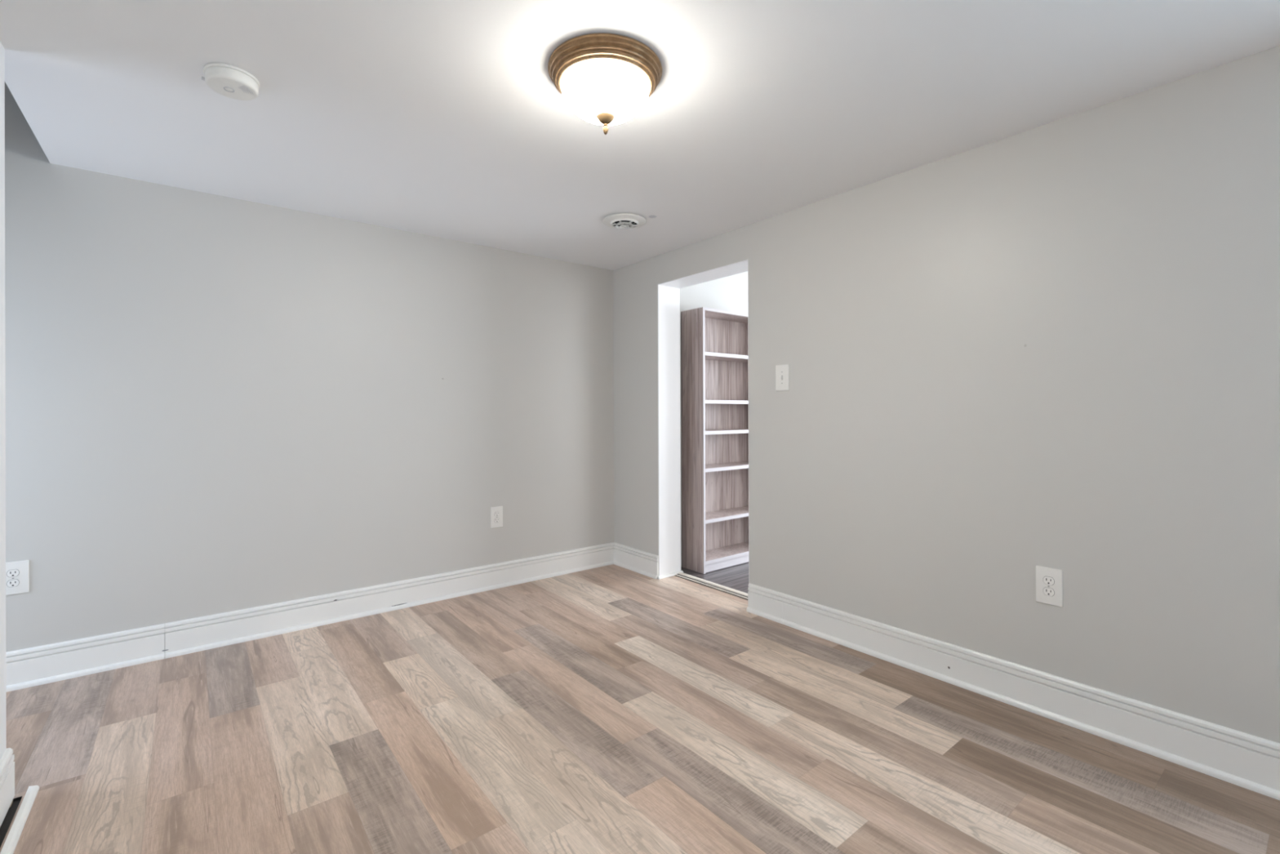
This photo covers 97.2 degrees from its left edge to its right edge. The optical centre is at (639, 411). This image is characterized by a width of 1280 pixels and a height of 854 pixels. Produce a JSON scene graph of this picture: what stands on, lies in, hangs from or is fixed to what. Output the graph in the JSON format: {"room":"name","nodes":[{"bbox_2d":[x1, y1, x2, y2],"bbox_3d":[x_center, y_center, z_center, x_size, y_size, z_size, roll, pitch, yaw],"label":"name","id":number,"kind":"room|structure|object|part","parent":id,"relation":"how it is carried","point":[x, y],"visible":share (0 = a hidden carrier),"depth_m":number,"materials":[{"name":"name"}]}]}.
{"room":"empty room","nodes":[
{"label":"empty room","id":0,"kind":"room"},
{"bbox_2d":[0,40,6,759],"bbox_3d":[-0.335,0.044,-0.342,0.115,2.220,5.005,0,0,-39],"label":"wall partition","id":1,"kind":"structure","parent":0,"point":[2,388],"depth_m":1.62,"materials":[{"name":"paint"}]},
{"bbox_2d":[0,747,14,826],"bbox_3d":[-0.282,1.050,-0.301,0.016,0.144,5.009,0,0,-39],"label":"baseboard","id":2,"kind":"structure","parent":1,"relation":"attached to","point":[6,763],"depth_m":1.60,"materials":[{"name":"white wood"}]},
{"bbox_2d":[4,82,613,652],"bbox_3d":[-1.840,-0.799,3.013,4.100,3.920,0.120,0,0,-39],"label":"wall","id":3,"kind":"structure","parent":0,"point":[215,404],"depth_m":2.88,"materials":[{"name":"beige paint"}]},
{"bbox_2d":[5,560,29,595],"bbox_3d":[-2.586,0.686,2.328,0.088,0.134,0.009,0,0,-39],"label":"wall outlet","id":4,"kind":"object","parent":3,"relation":"attached to","point":[16,572],"visible":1,"depth_m":2.33,"materials":[{"name":"white plastic"}]},
{"bbox_2d":[6,579,18,586],"bbox_3d":[-2.585,0.707,2.326,0.034,0.028,0.002,0,0,-39],"label":"receptacle","id":5,"kind":"object","parent":4,"relation":"attached to","point":[10,583],"depth_m":2.32,"materials":[{"name":"white plastic"}]},
{"bbox_2d":[6,569,18,577],"bbox_3d":[-2.585,0.666,2.326,0.034,0.028,0.002,0,0,-39],"label":"receptacle","id":6,"kind":"object","parent":4,"relation":"attached to","point":[10,573],"depth_m":2.32,"materials":[{"name":"white plastic"}]},
{"bbox_2d":[5,542,614,692],"bbox_3d":[-1.788,1.063,2.954,4.100,0.156,0.027,0,0,-39],"label":"baseboard","id":7,"kind":"structure","parent":3,"relation":"attached to","point":[29,667],"depth_m":2.86,"materials":[{"name":"white wood"}]},
{"bbox_2d":[490,506,502,528],"bbox_3d":[-0.927,0.682,3.655,0.082,0.134,0.009,0,0,-39],"label":"wall outlet","id":8,"kind":"object","parent":3,"relation":"attached to","point":[496,513],"visible":1,"depth_m":3.65,"materials":[{"name":"white plastic"}]},
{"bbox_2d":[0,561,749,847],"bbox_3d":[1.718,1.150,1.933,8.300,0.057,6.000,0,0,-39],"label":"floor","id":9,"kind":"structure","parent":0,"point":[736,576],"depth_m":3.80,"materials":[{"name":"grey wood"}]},
{"bbox_2d":[680,306,748,573],"bbox_3d":[0.662,0.201,4.262,0.740,1.866,0.225,0,0,-39],"label":"bookcase","id":10,"kind":"object","parent":9,"relation":"on","point":[714,344],"visible":0.7,"depth_m":4.27,"materials":[{"name":"grey laminate"}]},
{"bbox_3d":[0.380,0.201,4.037,0.018,1.866,0.224,0,0,-39],"label":"panel","id":11,"kind":"part","parent":10,"relation":"part of","materials":[{"name":"grey laminate"}]},
{"bbox_3d":[0.659,-0.722,4.263,0.704,0.020,0.224,0,0,-39],"label":"panel","id":12,"kind":"part","parent":10,"relation":"part of","materials":[{"name":"grey laminate"}]},
{"bbox_3d":[0.594,0.201,4.347,0.704,1.826,0.006,0,0,-39],"label":"panel","id":13,"kind":"part","parent":10,"relation":"part of","materials":[{"name":"grey laminate"}]},
{"bbox_3d":[0.665,0.772,4.260,0.704,0.025,0.216,0,0,-39],"label":"shelf","id":14,"kind":"part","parent":10,"relation":"part of","materials":[{"name":"grey laminate"}]},
{"bbox_3d":[0.664,0.412,4.261,0.704,0.025,0.216,0,0,-39],"label":"shelf","id":15,"kind":"part","parent":10,"relation":"part of","materials":[{"name":"grey laminate"}]},
{"bbox_3d":[0.663,0.148,4.261,0.704,0.025,0.216,0,0,-39],"label":"shelf","id":16,"kind":"part","parent":10,"relation":"part of","materials":[{"name":"grey laminate"}]},
{"bbox_3d":[0.661,-0.409,4.261,0.704,0.025,0.216,0,0,-39],"label":"shelf","id":17,"kind":"part","parent":10,"relation":"part of","materials":[{"name":"grey laminate"}]},
{"bbox_3d":[0.666,1.061,4.260,0.704,0.025,0.217,0,0,-39],"label":"shelf","id":18,"kind":"part","parent":10,"relation":"part of","materials":[{"name":"grey laminate"}]},
{"bbox_3d":[0.944,0.200,4.488,0.018,1.866,0.224,0,0,-39],"label":"panel","id":19,"kind":"part","parent":10,"relation":"part of","materials":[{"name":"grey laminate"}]},
{"bbox_2d":[0,564,1279,853],"bbox_3d":[0.127,1.133,0.661,4.226,0.001,6.000,0,0,-39],"label":"floor","id":20,"kind":"structure","parent":0,"point":[612,708],"depth_m":1.88,"materials":[{"name":"brown wood"}]},
{"bbox_2d":[0,785,39,853],"bbox_3d":[-1.232,1.129,0.958,0.021,0.017,1.906,0,0,-39],"label":"strip","id":21,"kind":"object","parent":20,"relation":"on","point":[11,842],"visible":1,"depth_m":1.55,"materials":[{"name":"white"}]},
{"bbox_2d":[0,0,1279,270],"bbox_3d":[0.488,-1.138,0.957,3.030,0.140,6.000,0,0,-39],"label":"ceiling","id":22,"kind":"structure","parent":0,"point":[448,119],"depth_m":1.88,"materials":[{"name":"paint"}]},
{"bbox_2d":[201,62,259,100],"bbox_3d":[-1.292,-1.038,1.784,0.149,0.044,0.145,0,0,-39],"label":"smoke detector","id":23,"kind":"object","parent":22,"relation":"attached to","point":[229,81],"visible":1,"depth_m":1.75,"materials":[{"name":"white plastic"}]},
{"bbox_2d":[238,85,253,93],"bbox_3d":[-1.249,-1.019,1.788,0.029,0.002,0.051,0,0,-3],"label":"grille","id":24,"kind":"object","parent":23,"relation":"attached to","point":[242,89],"depth_m":1.79,"materials":[{"name":"grey plastic"}]},
{"bbox_2d":[547,33,662,134],"bbox_3d":[-0.108,-0.964,1.760,0.355,0.201,0.355,0,0,-39],"label":"ceiling lamp","id":25,"kind":"object","parent":22,"relation":"attached to","point":[606,79],"visible":1,"depth_m":1.66,"materials":[{"name":"white glass"}]},
{"bbox_3d":[-0.108,-0.967,1.760,0.276,0.098,0.276,0,0,-39],"label":"lamp shade","id":26,"kind":"part","parent":25,"relation":"part of","materials":[{"name":"white glass"}]},
{"bbox_2d":[602,213,646,229],"bbox_3d":[-0.086,-1.043,3.133,0.241,0.041,0.241,0,0,-39],"label":"ceiling vent","id":27,"kind":"object","parent":22,"relation":"in","point":[620,220],"visible":1,"depth_m":3.09,"materials":[{"name":"white plastic"}]},
{"bbox_2d":[680,302,681,570],"bbox_3d":[1.399,-0.095,2.578,0.012,2.450,3.800,0,0,-39],"label":"wall","id":28,"kind":"structure","parent":0,"point":[680,302],"depth_m":3.98,"materials":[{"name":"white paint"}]},
{"bbox_2d":[680,271,747,546],"bbox_3d":[1.738,-0.084,5.346,4.000,2.470,0.100,0,0,-39],"label":"wall","id":29,"kind":"structure","parent":0,"point":[729,293],"depth_m":4.38,"materials":[{"name":"white paint"}]},
{"bbox_2d":[613,45,1279,742],"bbox_3d":[1.747,-0.012,1.973,0.200,2.320,6.220,0,0,-39],"label":"wall","id":30,"kind":"structure","parent":0,"point":[1055,344],"depth_m":2.11,"materials":[{"name":"beige paint"}]},
{"bbox_2d":[613,542,658,578],"bbox_3d":[-0.041,1.058,4.030,0.027,0.156,0.500,0,0,-39],"label":"baseboard","id":31,"kind":"structure","parent":30,"relation":"attached to","point":[646,563],"depth_m":4.00,"materials":[{"name":"white wood"}]},
{"bbox_2d":[657,570,683,579],"bbox_3d":[0.454,1.125,3.594,0.224,0.018,0.789,0,0,-39],"label":"trim","id":32,"kind":"structure","parent":30,"relation":"attached to","point":[672,574],"depth_m":3.88,"materials":[{"name":"white wood"}]},
{"bbox_2d":[657,259,749,582],"bbox_3d":[0.451,0.131,3.595,0.198,2.006,0.801,0,0,-39],"label":"trim","id":33,"kind":"structure","parent":30,"relation":"attached to","point":[668,292],"depth_m":3.89,"materials":[{"name":"white paint"}]},
{"bbox_2d":[675,572,747,599],"bbox_3d":[0.509,1.133,3.638,0.069,0.022,0.789,0,0,-39],"label":"trim","id":34,"kind":"structure","parent":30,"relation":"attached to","point":[680,573],"depth_m":3.66,"materials":[{"name":"beige wood"}]},
{"bbox_2d":[775,364,789,391],"bbox_3d":[0.761,-0.183,3.030,0.018,0.138,0.085,0,0,-39],"label":"light switch","id":35,"kind":"object","parent":30,"relation":"attached to","point":[782,371],"visible":1,"depth_m":3.03,"materials":[{"name":"white plastic"}]},
{"bbox_2d":[746,582,1279,799],"bbox_3d":[2.079,1.049,1.381,0.027,0.156,4.686,0,0,-39],"label":"baseboard","id":36,"kind":"structure","parent":30,"relation":"attached to","point":[1250,762],"depth_m":2.07,"materials":[{"name":"white wood"}]},
{"bbox_2d":[1035,565,1062,606],"bbox_3d":[1.518,0.647,2.095,0.009,0.134,0.083,0,0,-39],"label":"wall outlet","id":37,"kind":"object","parent":30,"relation":"attached to","point":[1049,581],"visible":1,"depth_m":2.09,"materials":[{"name":"white plastic"}]},
{"bbox_2d":[1043,587,1053,595],"bbox_3d":[1.516,0.668,2.093,0.002,0.028,0.034,0,0,-39],"label":"receptacle","id":38,"kind":"object","parent":37,"relation":"attached to","point":[1046,591],"depth_m":2.09,"materials":[{"name":"white plastic"}]},
{"bbox_2d":[1043,576,1053,585],"bbox_3d":[1.516,0.627,2.093,0.002,0.028,0.034,0,0,-39],"label":"receptacle","id":39,"kind":"object","parent":37,"relation":"attached to","point":[1047,580],"depth_m":2.09,"materials":[{"name":"white plastic"}]}
]}

